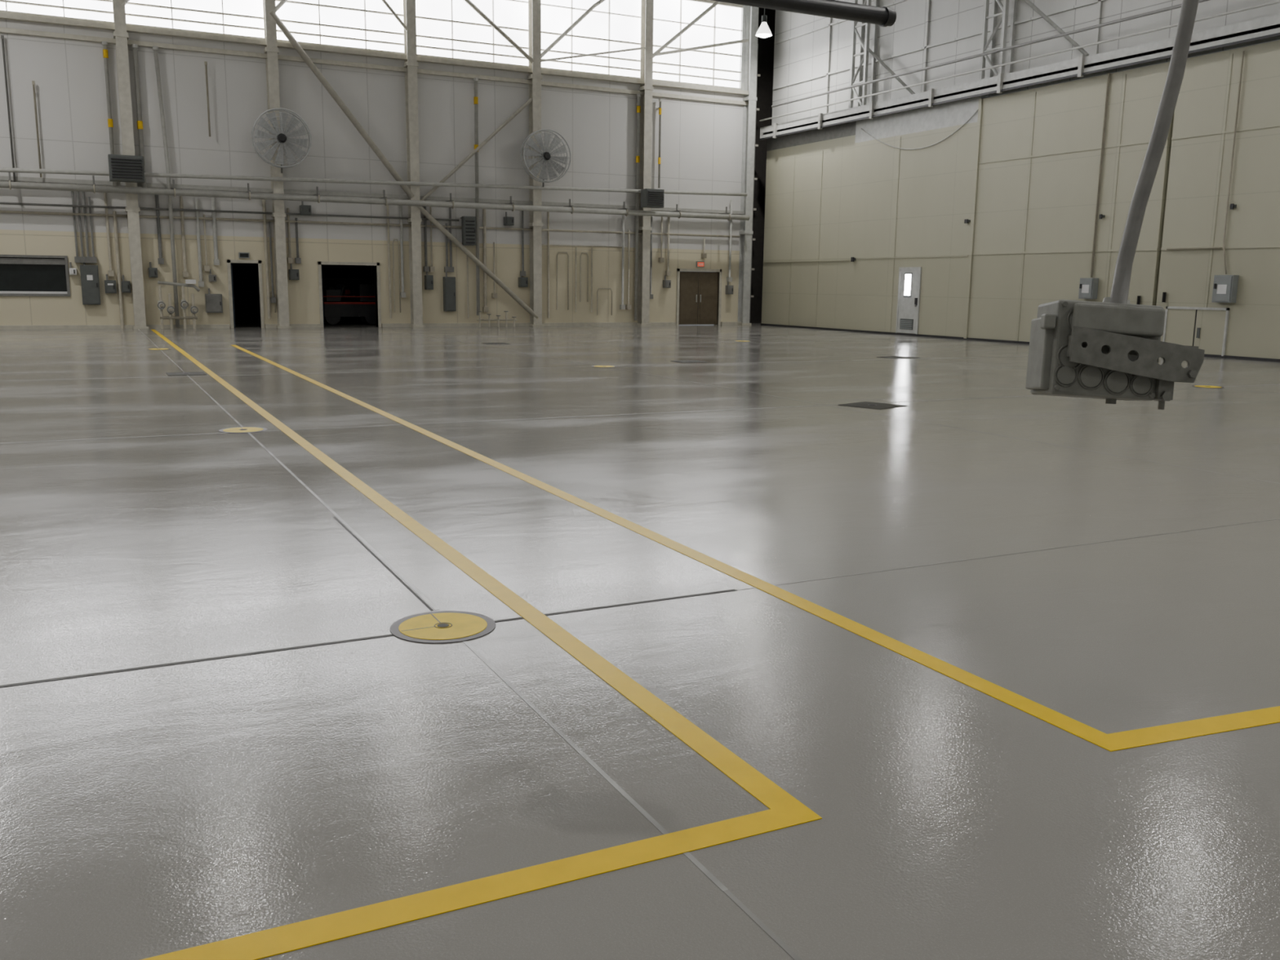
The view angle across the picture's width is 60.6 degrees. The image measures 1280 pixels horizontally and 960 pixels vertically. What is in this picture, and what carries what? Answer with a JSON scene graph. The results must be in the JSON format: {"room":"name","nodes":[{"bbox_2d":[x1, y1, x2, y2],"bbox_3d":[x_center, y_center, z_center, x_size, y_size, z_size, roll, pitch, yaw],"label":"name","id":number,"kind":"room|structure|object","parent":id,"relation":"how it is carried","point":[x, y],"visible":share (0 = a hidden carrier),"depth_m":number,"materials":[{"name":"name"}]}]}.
{"room":"aircraft hangar","nodes":[
{"label":"aircraft hangar","id":0,"kind":"room"},
{"bbox_2d":[230,262,375,321],"bbox_3d":[-11.787,-7.227,39.762,8.100,3.100,5.370,-4,11,-26],"label":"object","id":1,"kind":"structure","parent":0,"point":[245,281],"depth_m":41.38,"materials":[{"name":"black"}]},
{"bbox_2d":[0,1,746,328],"bbox_3d":[-12.711,-11.710,35.235,38.050,13.500,0.300,-4,11,-26],"label":"wall","id":2,"kind":"structure","parent":0,"point":[701,142],"depth_m":36.77,"materials":[{"name":"white metal"}]},
{"bbox_2d":[0,35,16,182],"bbox_3d":[-18.522,-10.798,32.146,0.080,4.250,0.217,-4,11,-26],"label":"riser pipe","id":3,"kind":"object","parent":2,"relation":"attached to","point":[2,36],"visible":0.86,"depth_m":32.03,"materials":[{"name":"metal"}]},
{"bbox_2d":[0,254,70,296],"bbox_3d":[-18.589,-6.190,33.160,2.310,1.220,0.230,-4,11,-26],"label":"window","id":4,"kind":"structure","parent":2,"relation":"in","point":[20,275],"depth_m":33.28,"materials":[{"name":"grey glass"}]},
{"bbox_2d":[31,80,42,177],"bbox_3d":[-17.902,-10.402,32.535,0.080,2.750,0.217,-4,11,-26],"label":"riser pipe","id":5,"kind":"object","parent":2,"relation":"attached to","point":[33,82],"visible":1,"depth_m":32.44,"materials":[{"name":"metal"}]},
{"bbox_2d":[69,262,76,275],"bbox_3d":[-17.360,-6.471,33.514,0.200,0.380,0.265,-4,11,-26],"label":"junction box","id":6,"kind":"object","parent":2,"relation":"attached to","point":[72,271],"visible":1,"depth_m":33.45,"materials":[{"name":"metal"}]},
{"bbox_2d":[80,262,100,304],"bbox_3d":[-16.963,-6.108,33.784,0.500,1.380,0.265,-4,11,-26],"label":"electrical panel","id":7,"kind":"object","parent":2,"relation":"attached to","point":[90,282],"visible":1,"depth_m":33.71,"materials":[{"name":"metal"}]},
{"bbox_2d":[102,40,116,186],"bbox_3d":[-16.116,-11.026,33.305,0.160,4.350,0.259,-4,11,-26],"label":"riser pipe","id":8,"kind":"object","parent":2,"relation":"attached to","point":[105,54],"visible":0.92,"depth_m":33.13,"materials":[{"name":"metal"}]},
{"bbox_2d":[104,274,116,293],"bbox_3d":[-16.463,-6.097,34.040,0.320,0.580,0.265,-4,11,-26],"label":"switch","id":9,"kind":"object","parent":2,"relation":"attached to","point":[110,286],"visible":1,"depth_m":33.97,"materials":[{"name":"metal"}]},
{"bbox_2d":[121,275,130,293],"bbox_3d":[-16.069,-6.127,34.235,0.250,0.540,0.265,-4,11,-26],"label":"switch","id":10,"kind":"object","parent":2,"relation":"attached to","point":[126,285],"visible":1,"depth_m":34.16,"materials":[{"name":"metal"}]},
{"bbox_2d":[107,154,145,182],"bbox_3d":[-15.593,-9.404,33.221,0.950,0.750,1.405,-4,11,-26],"label":"heater","id":11,"kind":"object","parent":2,"relation":"attached to","point":[122,168],"visible":1,"depth_m":32.63,"materials":[{"name":"metal"}]},
{"bbox_2d":[131,44,146,187],"bbox_3d":[-15.380,-11.081,33.662,0.186,4.350,0.273,-4,11,-26],"label":"riser pipe","id":12,"kind":"object","parent":2,"relation":"attached to","point":[135,46],"visible":0.9,"depth_m":33.50,"materials":[{"name":"metal"}]},
{"bbox_2d":[148,262,157,277],"bbox_3d":[-15.348,-6.625,34.510,0.250,0.480,0.265,-4,11,-26],"label":"switch","id":13,"kind":"object","parent":2,"relation":"attached to","point":[153,272],"visible":1,"depth_m":34.44,"materials":[{"name":"metal"}]},
{"bbox_2d":[152,45,179,327],"bbox_3d":[-14.842,-9.083,34.314,0.287,8.500,0.259,-4,11,-26],"label":"riser pipe","id":14,"kind":"object","parent":2,"relation":"attached to","point":[155,49],"visible":1,"depth_m":34.22,"materials":[{"name":"metal"}]},
{"bbox_2d":[204,61,210,137],"bbox_3d":[-13.595,-11.960,34.439,0.080,2.250,0.217,-4,11,-26],"label":"riser pipe","id":15,"kind":"object","parent":2,"relation":"attached to","point":[205,62],"visible":1,"depth_m":34.36,"materials":[{"name":"metal"}]},
{"bbox_2d":[208,269,216,281],"bbox_3d":[-13.785,-6.596,35.311,0.220,0.400,0.265,-4,11,-26],"label":"junction box","id":16,"kind":"object","parent":2,"relation":"attached to","point":[211,277],"visible":1,"depth_m":35.24,"materials":[{"name":"metal"}]},
{"bbox_2d":[204,288,222,312],"bbox_3d":[-13.795,-5.809,35.452,0.500,0.780,0.265,-4,11,-26],"label":"box","id":17,"kind":"object","parent":2,"relation":"attached to","point":[214,304],"visible":1,"depth_m":35.37,"materials":[{"name":"metal"}]},
{"bbox_2d":[230,263,235,327],"bbox_3d":[-13.609,-6.157,36.503,0.090,2.060,0.880,-4,11,-26],"label":"door","id":18,"kind":"structure","parent":2,"relation":"in","point":[230,264],"depth_m":36.10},
{"bbox_2d":[238,252,249,257],"bbox_3d":[-12.915,-7.330,35.722,0.320,0.180,0.090,-4,11,-26],"label":"exit sign","id":19,"kind":"object","parent":2,"relation":"attached to","point":[241,255],"visible":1,"depth_m":35.68,"materials":[{"name":"black plastic"}]},
{"bbox_2d":[226,259,264,328],"bbox_3d":[-13.007,-6.127,36.093,1.060,2.200,0.350,-4,11,-26],"label":"door frame","id":20,"kind":"structure","parent":2,"relation":"attached to","point":[228,261],"depth_m":35.88,"materials":[{"name":"beige metal"}]},
{"bbox_2d":[288,263,299,279],"bbox_3d":[-11.503,-6.918,36.413,0.300,0.530,0.265,-4,11,-26],"label":"junction box","id":21,"kind":"object","parent":2,"relation":"attached to","point":[293,273],"visible":1,"depth_m":36.34,"materials":[{"name":"metal"}]},
{"bbox_2d":[299,200,311,215],"bbox_3d":[-11.057,-9.008,36.206,0.320,0.500,0.345,-4,11,-26],"label":"junction box","id":22,"kind":"object","parent":2,"relation":"attached to","point":[304,210],"visible":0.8,"depth_m":36.11,"materials":[{"name":"metal"}]},
{"bbox_2d":[321,270,324,326],"bbox_3d":[-11.034,-6.354,37.777,0.090,2.060,0.880,-4,11,-26],"label":"door","id":23,"kind":"structure","parent":2,"relation":"in","point":[322,270],"depth_m":37.40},
{"bbox_2d":[317,261,381,327],"bbox_3d":[-9.980,-6.358,37.591,2.070,2.200,0.350,-4,11,-26],"label":"door frame","id":24,"kind":"structure","parent":2,"relation":"attached to","point":[319,263],"depth_m":37.40,"materials":[{"name":"beige metal"}]},
{"bbox_2d":[0,321,742,329],"bbox_3d":[-12.727,-5.091,36.228,38.000,0.120,0.100,-4,11,-26],"label":"baseboard","id":25,"kind":"structure","parent":2,"relation":"attached to","point":[546,324],"depth_m":37.02,"materials":[{"name":"beige metal"}]},
{"bbox_2d":[0,0,742,89],"bbox_3d":[-13.233,-15.498,34.197,38.387,3.190,0.140,-4,11,-26],"label":"window","id":26,"kind":"structure","parent":2,"relation":"in","point":[510,14],"depth_m":38.15,"materials":[{"name":"white"}]},
{"bbox_2d":[0,12,748,214],"bbox_3d":[-12.618,-11.636,35.000,38.000,4.680,0.220,-4,11,-26],"label":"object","id":27,"kind":"structure","parent":2,"relation":"attached to","point":[2,15],"depth_m":36.25,"materials":[{"name":"beige metal"}]},
{"bbox_2d":[0,167,749,220],"bbox_3d":[-12.664,-9.495,34.993,37.583,1.097,0.880,-4,11,-26],"label":"horizontal pipe","id":28,"kind":"object","parent":2,"relation":"attached to","point":[10,184],"visible":1,"depth_m":36.25,"materials":[{"name":"metal"}]},
{"bbox_2d":[71,191,733,328],"bbox_3d":[-6.822,-7.883,38.668,23.460,4.900,0.175,-4,11,-26],"label":"conduit","id":29,"kind":"object","parent":2,"relation":"attached to","point":[77,259],"visible":0.84,"depth_m":37.57,"materials":[{"name":"metal"}]},
{"bbox_2d":[424,271,433,289],"bbox_3d":[-7.411,-7.033,38.475,0.260,0.680,0.265,-4,11,-26],"label":"switch","id":30,"kind":"object","parent":2,"relation":"attached to","point":[428,279],"visible":1,"depth_m":38.40,"materials":[{"name":"metal"}]},
{"bbox_2d":[443,271,456,311],"bbox_3d":[-6.754,-6.689,38.873,0.400,1.380,0.265,-4,11,-26],"label":"electrical panel","id":31,"kind":"object","parent":2,"relation":"attached to","point":[449,282],"visible":1,"depth_m":38.80,"materials":[{"name":"metal"}]},
{"bbox_2d":[460,216,475,245],"bbox_3d":[-6.066,-8.793,38.696,0.450,1.000,0.505,-4,11,-26],"label":"vent","id":32,"kind":"object","parent":2,"relation":"attached to","point":[468,223],"visible":1,"depth_m":38.50,"materials":[{"name":"metal"}]},
{"bbox_2d":[473,77,479,315],"bbox_3d":[-5.772,-9.945,38.771,0.171,8.150,0.259,-4,11,-26],"label":"riser pipe","id":33,"kind":"object","parent":2,"relation":"attached to","point":[475,79],"visible":1,"depth_m":38.63,"materials":[{"name":"metal"}]},
{"bbox_2d":[503,211,514,226],"bbox_3d":[-4.710,-9.393,39.366,0.300,0.480,0.345,-4,11,-26],"label":"junction box","id":34,"kind":"object","parent":2,"relation":"attached to","point":[509,221],"visible":1,"depth_m":39.28,"materials":[{"name":"metal"}]},
{"bbox_2d":[518,272,528,287],"bbox_3d":[-4.263,-7.321,40.024,0.300,0.530,0.265,-4,11,-26],"label":"junction box","id":35,"kind":"object","parent":2,"relation":"attached to","point":[522,282],"visible":1,"depth_m":39.96,"materials":[{"name":"metal"}]},
{"bbox_2d":[634,93,640,320],"bbox_3d":[-0.118,-10.278,41.588,0.161,8.350,0.259,-4,11,-26],"label":"riser pipe","id":36,"kind":"object","parent":2,"relation":"attached to","point":[638,95],"visible":0.98,"depth_m":41.46,"materials":[{"name":"metal"}]},
{"bbox_2d":[638,188,664,208],"bbox_3d":[0.277,-10.534,41.090,0.750,0.660,1.405,-4,11,-26],"label":"heater","id":37,"kind":"object","parent":2,"relation":"attached to","point":[650,197],"visible":0.99,"depth_m":40.50,"materials":[{"name":"metal"}]},
{"bbox_2d":[657,98,662,187],"bbox_3d":[0.720,-12.753,41.571,0.106,3.250,0.231,-4,11,-26],"label":"riser pipe","id":38,"kind":"object","parent":2,"relation":"attached to","point":[660,108],"visible":1,"depth_m":41.48,"materials":[{"name":"metal"}]},
{"bbox_2d":[662,275,671,288],"bbox_3d":[1.058,-7.727,42.657,0.250,0.480,0.265,-4,11,-26],"label":"junction box","id":39,"kind":"object","parent":2,"relation":"attached to","point":[666,283],"visible":1,"depth_m":42.60,"materials":[{"name":"metal"}]},
{"bbox_2d":[675,268,721,324],"bbox_3d":[2.283,-7.292,43.660,2.020,2.200,0.350,-4,11,-26],"label":"door frame","id":40,"kind":"structure","parent":2,"relation":"attached to","point":[719,289],"depth_m":43.36,"materials":[{"name":"beige metal"}]},
{"bbox_2d":[679,271,718,324],"bbox_3d":[2.316,-7.235,43.602,1.800,2.070,0.100,-4,11,-26],"label":"door","id":41,"kind":"structure","parent":2,"relation":"in","point":[698,291],"depth_m":43.59,"materials":[{"name":"brown paint"}]},
{"bbox_2d":[696,261,704,266],"bbox_3d":[2.385,-8.524,43.287,0.340,0.220,0.095,-4,11,-26],"label":"exit sign","id":42,"kind":"object","parent":2,"relation":"attached to","point":[699,264],"visible":1,"depth_m":43.24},
{"bbox_2d":[725,280,733,294],"bbox_3d":[3.603,-7.724,43.954,0.250,0.530,0.265,-4,11,-26],"label":"junction box","id":43,"kind":"object","parent":2,"relation":"attached to","point":[729,289],"visible":1,"depth_m":43.89,"materials":[{"name":"metal"}]},
{"bbox_2d":[0,321,1279,959],"bbox_3d":[-1.819,-1.744,19.223,42.000,0.203,56.000,-4,11,-26],"label":"floor","id":44,"kind":"structure","parent":0,"point":[145,813],"depth_m":4.84,"materials":[{"name":"concrete"}]},
{"bbox_2d":[112,0,148,328],"bbox_3d":[-15.666,-11.410,33.354,0.440,13.500,0.460,-4,11,-26],"label":"steel column","id":45,"kind":"structure","parent":44,"relation":"on","point":[120,34],"depth_m":33.44,"materials":[{"name":"metal"}]},
{"bbox_2d":[121,0,748,318],"bbox_3d":[-7.697,-11.853,37.203,26.445,12.688,0.200,-4,11,-26],"label":"brace","id":46,"kind":"object","parent":45,"relation":"attached to","point":[281,25],"depth_m":38.20,"materials":[{"name":"paint"}]},
{"bbox_2d":[157,279,199,328],"bbox_3d":[-14.574,-5.558,34.651,1.303,1.550,0.329,-4,11,-26],"label":"valve","id":47,"kind":"object","parent":44,"relation":"on","point":[188,282],"visible":1,"depth_m":34.64,"materials":[{"name":"paint"}]},
{"bbox_2d":[165,371,206,375],"bbox_3d":[-7.689,-1.804,18.556,0.594,0.010,0.594,-4,11,-26],"label":"plate","id":48,"kind":"object","parent":44,"relation":"on","point":[199,372],"visible":1,"depth_m":18.53,"materials":[{"name":"metal"}]},
{"bbox_2d":[218,426,266,433],"bbox_3d":[-4.255,-0.539,11.746,0.490,0.008,0.490,-4,11,-26],"label":"cover","id":49,"kind":"object","parent":44,"relation":"on","point":[237,429],"visible":1,"depth_m":11.72,"materials":[{"name":"metal"}]},
{"bbox_2d":[262,0,291,328],"bbox_3d":[-11.777,-11.706,35.279,0.440,13.500,0.460,-4,11,-26],"label":"steel column","id":50,"kind":"structure","parent":44,"relation":"on","point":[272,51],"depth_m":35.54,"materials":[{"name":"metal"}]},
{"bbox_2d":[251,107,311,173],"bbox_3d":[-11.471,-10.814,34.971,1.813,1.953,0.730,-4,11,-26],"label":"wall fan","id":51,"kind":"object","parent":50,"relation":"attached to","point":[281,139],"visible":1,"depth_m":34.74,"materials":[{"name":"metal"}]},
{"bbox_2d":[137,328,439,610],"bbox_3d":[-8.364,-2.044,19.873,0.022,0.001,32.900,-4,11,-26],"label":"joint","id":52,"kind":"object","parent":44,"relation":"on","point":[335,514],"visible":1,"depth_m":7.47,"materials":[{"name":"concrete"}]},
{"bbox_2d":[320,264,373,302],"bbox_3d":[-11.764,-7.119,41.711,3.050,2.200,0.600,-4,11,-26],"label":"storage shelf","id":53,"kind":"object","parent":44,"relation":"on","point":[345,292],"visible":0.25,"depth_m":41.77,"materials":[{"name":"metal"}]},
{"bbox_2d":[322,284,376,324],"bbox_3d":[-10.527,-6.384,39.719,2.200,1.439,1.050,-4,11,-26],"label":"tractor","id":54,"kind":"object","parent":44,"relation":"on","point":[334,308],"visible":0.88,"depth_m":39.38,"materials":[{"name":"metal"}]},
{"bbox_2d":[0,589,737,688],"bbox_3d":[-6.639,1.131,2.290,16.000,0.001,0.018,-4,11,-26],"label":"joint","id":55,"kind":"object","parent":44,"relation":"on","point":[93,674],"visible":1,"depth_m":4.80,"materials":[{"name":"concrete"}]},
{"bbox_2d":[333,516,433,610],"bbox_3d":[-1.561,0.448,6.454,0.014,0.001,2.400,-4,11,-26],"label":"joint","id":56,"kind":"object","parent":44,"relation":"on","point":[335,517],"visible":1,"depth_m":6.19,"materials":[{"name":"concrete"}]},
{"bbox_2d":[403,0,425,327],"bbox_3d":[-7.744,-12.014,37.275,0.440,13.500,0.460,-4,11,-26],"label":"steel column","id":57,"kind":"structure","parent":44,"relation":"on","point":[409,6],"depth_m":37.36,"materials":[{"name":"metal"}]},
{"bbox_2d":[390,610,495,643],"bbox_3d":[-0.925,0.686,5.150,0.490,0.008,0.490,-4,11,-26],"label":"cover","id":58,"kind":"object","parent":44,"relation":"on","point":[442,626],"visible":1,"depth_m":5.13,"materials":[{"name":"metal"}]},
{"bbox_2d":[35,338,906,351],"bbox_3d":[-7.008,-3.223,26.543,37.400,0.001,0.030,-4,11,-26],"label":"joint","id":59,"kind":"object","parent":44,"relation":"on","point":[900,339],"visible":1,"depth_m":27.56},
{"bbox_2d":[481,342,510,344],"bbox_3d":[-3.789,-3.591,28.796,0.594,0.010,0.594,-4,11,-26],"label":"plate","id":60,"kind":"object","parent":44,"relation":"on","point":[482,343],"visible":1,"depth_m":28.80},
{"bbox_2d":[476,311,516,327],"bbox_3d":[-5.146,-5.798,39.445,1.500,0.564,0.164,-4,11,-26],"label":"pipe","id":61,"kind":"object","parent":44,"relation":"on","point":[488,314],"visible":1,"depth_m":39.42,"materials":[{"name":"metal"}]},
{"bbox_2d":[2,355,1016,381],"bbox_3d":[-3.651,-1.998,19.949,37.400,0.001,0.035,-4,11,-26],"label":"joint","id":62,"kind":"object","parent":44,"relation":"on","point":[1010,356],"visible":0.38,"depth_m":19.97,"materials":[{"name":"concrete"}]},
{"bbox_2d":[527,0,544,326],"bbox_3d":[-3.747,-12.318,39.253,0.440,13.500,0.460,-4,11,-26],"label":"steel column","id":63,"kind":"structure","parent":44,"relation":"on","point":[535,223],"depth_m":39.29,"materials":[{"name":"metal"}]},
{"bbox_2d":[520,128,571,186],"bbox_3d":[-3.417,-11.428,38.958,1.813,1.953,0.730,-4,11,-26],"label":"wall fan","id":64,"kind":"object","parent":63,"relation":"attached to","point":[545,157],"visible":1,"depth_m":38.73,"materials":[{"name":"metal"}]},
{"bbox_2d":[462,640,728,891],"bbox_3d":[-0.285,0.913,3.948,0.018,0.001,2.300,-4,11,-26],"label":"joint","id":65,"kind":"object","parent":44,"relation":"on","point":[654,822],"visible":1,"depth_m":3.65,"materials":[{"name":"concrete"}]},
{"bbox_2d":[591,365,616,367],"bbox_3d":[-0.696,-2.217,21.356,0.490,0.008,0.490,-4,11,-26],"label":"cover","id":66,"kind":"object","parent":44,"relation":"on","point":[592,366],"visible":1,"depth_m":21.35,"materials":[{"name":"metal"}]},
{"bbox_2d":[3,383,1279,443],"bbox_3d":[-0.366,-0.800,13.496,37.400,0.001,0.035,-4,11,-26],"label":"joint","id":67,"kind":"object","parent":44,"relation":"on","point":[1278,384],"visible":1,"depth_m":12.88,"materials":[{"name":"concrete"}]},
{"bbox_2d":[636,0,653,325],"bbox_3d":[0.223,-12.620,41.218,0.440,13.500,0.460,-4,11,-26],"label":"steel column","id":68,"kind":"structure","parent":44,"relation":"on","point":[646,6],"depth_m":41.20,"materials":[{"name":"metal"}]},
{"bbox_2d":[673,360,708,362],"bbox_3d":[1.043,-2.498,23.042,0.594,0.010,0.594,-4,11,-26],"label":"plate","id":69,"kind":"object","parent":44,"relation":"on","point":[679,361],"visible":1,"depth_m":23.01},
{"bbox_2d":[737,5,758,324],"bbox_3d":[4.291,-12.930,43.232,0.440,13.500,0.460,-4,11,-26],"label":"steel column","id":70,"kind":"structure","parent":44,"relation":"on","point":[745,233],"depth_m":43.26,"materials":[{"name":"metal"}]},
{"bbox_2d":[749,44,760,323],"bbox_3d":[4.396,-11.883,44.480,0.650,11.000,0.500,-4,11,-26],"label":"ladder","id":71,"kind":"object","parent":44,"relation":"on","point":[757,75],"visible":0.21,"depth_m":44.31,"materials":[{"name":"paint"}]},
{"bbox_2d":[723,889,801,959],"bbox_3d":[2.534,1.942,-1.591,0.016,0.001,10.300,-4,11,-26],"label":"joint","id":72,"kind":"object","parent":44,"relation":"on","point":[727,892],"visible":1,"depth_m":2.77,"materials":[{"name":"concrete"}]},
{"bbox_2d":[377,327,1277,483],"bbox_3d":[1.269,-1.485,17.431,0.012,0.001,46.000,-4,11,-26],"label":"joint","id":73,"kind":"object","parent":44,"relation":"on","point":[378,327],"visible":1,"depth_m":12.70,"materials":[{"name":"concrete"}]},
{"bbox_2d":[840,401,905,408],"bbox_3d":[3.175,-1.023,14.961,0.665,0.010,0.665,-9,14,-44],"label":"plate","id":74,"kind":"object","parent":44,"relation":"on","point":[862,404],"visible":1,"depth_m":14.93,"materials":[{"name":"metal"}]},
{"bbox_2d":[876,355,918,359],"bbox_3d":[5.938,-2.822,25.190,0.707,0.010,0.707,-9,14,-43],"label":"plate","id":75,"kind":"object","parent":44,"relation":"on","point":[887,357],"visible":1,"depth_m":25.18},
{"bbox_2d":[595,326,1279,394],"bbox_3d":[8.377,-2.026,20.950,0.012,0.001,46.000,-4,11,-26],"label":"joint","id":76,"kind":"object","parent":44,"relation":"on","point":[596,326],"visible":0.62,"depth_m":24.85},
{"bbox_2d":[736,518,1279,590],"bbox_3d":[10.082,-0.143,10.565,21.400,0.001,0.012,-4,11,-26],"label":"joint","id":77,"kind":"object","parent":44,"relation":"on","point":[1275,518],"visible":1,"depth_m":6.65,"materials":[{"name":"concrete"}]},
{"bbox_2d":[1192,385,1224,388],"bbox_3d":[9.604,-1.579,18.518,0.490,0.008,0.490,-4,11,-26],"label":"cover","id":78,"kind":"object","parent":44,"relation":"on","point":[1198,386],"visible":1,"depth_m":18.50,"materials":[{"name":"metal"}]},
{"bbox_2d":[750,7,775,323],"bbox_3d":[5.737,-13.231,45.010,4.100,13.500,2.130,-4,11,-26],"label":"wall","id":79,"kind":"structure","parent":0,"point":[766,45],"depth_m":45.58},
{"bbox_2d":[761,120,856,328],"bbox_3d":[6.426,-9.536,41.622,0.250,7.360,5.850,-4,11,-26],"label":"wall","id":80,"kind":"structure","parent":0,"point":[837,143],"depth_m":41.40,"materials":[{"name":"metal"}]},
{"bbox_2d":[846,94,988,337],"bbox_3d":[9.004,-8.533,36.353,0.300,7.310,6.050,-4,11,-26],"label":"wall","id":81,"kind":"structure","parent":0,"point":[936,181],"depth_m":35.87,"materials":[{"name":"metal"}]},
{"bbox_2d":[895,266,921,333],"bbox_3d":[8.925,-5.971,36.476,0.080,2.200,1.080,-4,11,-26],"label":"door","id":82,"kind":"structure","parent":81,"relation":"in","point":[909,277],"depth_m":36.46,"materials":[{"name":"white metal"}]},
{"bbox_2d":[861,105,982,149],"bbox_3d":[8.979,-11.254,35.578,0.030,1.004,5.814,-4,11,-26],"label":"hanging cable","id":83,"kind":"object","parent":81,"relation":"attached to","point":[981,105],"visible":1,"depth_m":35.09,"materials":[{"name":"rubber"}]},
{"bbox_2d":[771,0,1279,124],"bbox_3d":[16.197,-12.679,21.985,0.250,6.200,48.300,-4,11,-26],"label":"wall","id":84,"kind":"structure","parent":0,"point":[805,56],"depth_m":34.48,"materials":[{"name":"paint"}]},
{"bbox_2d":[848,0,879,108],"bbox_3d":[7.761,-15.717,37.770,0.450,6.000,0.850,-4,11,-26],"label":"lattice column","id":85,"kind":"structure","parent":84,"relation":"attached to","point":[861,60],"depth_m":37.87,"materials":[{"name":"white metal"}]},
{"bbox_2d":[771,0,1209,113],"bbox_3d":[15.711,-12.780,21.662,0.890,5.900,48.200,-4,11,-26],"label":"truss","id":86,"kind":"object","parent":84,"relation":"attached to","point":[1042,15],"depth_m":34.88,"materials":[{"name":"metal"}]},
{"bbox_2d":[978,0,1017,79],"bbox_3d":[10.626,-14.672,32.143,0.450,6.000,0.900,-4,11,-26],"label":"lattice column","id":87,"kind":"structure","parent":84,"relation":"attached to","point":[1004,19],"depth_m":32.30,"materials":[{"name":"white metal"}]},
{"bbox_2d":[758,0,1279,140],"bbox_3d":[15.511,-9.854,22.109,0.310,0.778,48.190,-4,11,-26],"label":"girder","id":88,"kind":"object","parent":84,"relation":"attached to","point":[1268,27],"visible":0.89,"depth_m":30.46,"materials":[{"name":"white metal"}]},
{"bbox_2d":[963,62,1174,342],"bbox_3d":[11.825,-7.420,30.768,0.350,7.160,6.700,-4,11,-26],"label":"wall","id":89,"kind":"structure","parent":0,"point":[1068,116],"depth_m":30.66,"materials":[{"name":"metal"}]},
{"bbox_2d":[1078,278,1098,298],"bbox_3d":[12.184,-5.211,29.803,0.257,0.560,0.460,-4,11,-26],"label":"control box","id":90,"kind":"object","parent":89,"relation":"attached to","point":[1088,287],"visible":1,"depth_m":29.68,"materials":[{"name":"metal"}]},
{"bbox_2d":[1090,73,1110,277],"bbox_3d":[12.307,-8.105,29.294,0.060,5.280,0.080,-4,11,-26],"label":"conduit","id":91,"kind":"object","parent":89,"relation":"attached to","point":[1108,74],"visible":1,"depth_m":29.26,"materials":[{"name":"metal"}]},
{"bbox_2d":[1155,40,1279,359],"bbox_3d":[19.980,-4.465,14.859,0.350,7.160,29.700,-4,11,-26],"label":"wall","id":92,"kind":"structure","parent":0,"point":[1253,331],"depth_m":26.08,"materials":[{"name":"metal"}]},
{"bbox_2d":[760,53,1279,362],"bbox_3d":[15.741,-5.889,22.900,0.160,7.100,48.100,-4,11,-26],"label":"trim","id":93,"kind":"structure","parent":92,"relation":"attached to","point":[1224,131],"depth_m":31.31,"materials":[{"name":"paint"}]},
{"bbox_2d":[1161,292,1166,302],"bbox_3d":[13.306,-4.641,27.807,0.074,0.250,0.074,0,10,-4],"label":"door handle","id":94,"kind":"object","parent":92,"relation":"attached to","point":[1163,293],"visible":1,"depth_m":27.78,"materials":[{"name":"metal"}]},
{"bbox_2d":[1166,247,1222,249],"bbox_3d":[13.634,-5.702,26.981,0.040,0.040,1.500,-4,11,-26],"label":"conduit","id":95,"kind":"object","parent":92,"relation":"attached to","point":[1192,248],"visible":1,"depth_m":26.95,"materials":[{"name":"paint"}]},
{"bbox_2d":[1162,306,1229,358],"bbox_3d":[13.739,-3.675,27.126,0.060,1.200,1.800,-4,11,-26],"label":"door","id":96,"kind":"structure","parent":92,"relation":"in","point":[1203,327],"depth_m":27.00,"materials":[{"name":"white metal"}]},
{"bbox_2d":[1211,275,1239,302],"bbox_3d":[13.997,-4.579,26.237,0.257,0.650,0.500,-4,11,-26],"label":"control box","id":97,"kind":"object","parent":92,"relation":"attached to","point":[1224,286],"visible":1,"depth_m":26.12,"materials":[{"name":"metal"}]},
{"bbox_2d":[1222,50,1244,274],"bbox_3d":[14.050,-7.457,25.871,0.040,5.104,0.190,-4,11,-26],"label":"conduit","id":98,"kind":"object","parent":92,"relation":"attached to","point":[1243,51],"visible":1,"depth_m":25.91,"materials":[{"name":"metal"}]},
{"bbox_3d":[-0.754,-14.900,15.047,42.000,0.200,52.000,-4,11,-26],"label":"ceiling","id":99,"kind":"structure","parent":0,"visible":0},
{"bbox_2d":[755,8,772,37],"bbox_3d":[4.491,-17.506,39.299,0.600,3.060,0.600,-4,11,-26],"label":"lamp","id":100,"kind":"object","parent":99,"relation":"hanging from","point":[763,31],"visible":1,"depth_m":39.38,"materials":[{"name":"white"}]},
{"bbox_2d":[711,0,896,26],"bbox_3d":[-0.076,-13.146,22.538,13.602,5.780,0.440,-4,11,-26],"label":"tube","id":101,"kind":"object","parent":99,"relation":"hanging from","point":[884,16],"visible":1,"depth_m":25.11,"materials":[{"name":"metal"}]},
{"bbox_2d":[1025,0,1204,409],"bbox_3d":[2.240,-6.243,2.144,2.926,12.119,0.320,-6,12,-32],"label":"pendant","id":102,"kind":"object","parent":99,"relation":"hanging from","point":[1110,349],"visible":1,"depth_m":2.46,"materials":[{"name":"grey metal"}]},
{"bbox_3d":[-27.585,-10.502,27.455,0.440,13.500,0.460,-4,11,-26],"label":"steel column","id":103,"kind":"structure","parent":0,"visible":0},
{"bbox_2d":[0,201,739,248],"bbox_3d":[-12.835,-8.295,35.502,37.600,0.827,0.115,-4,11,-26],"label":"conduit","id":104,"kind":"object","parent":103,"relation":"attached to","point":[1,202],"visible":1,"depth_m":36.11,"materials":[{"name":"metal"}]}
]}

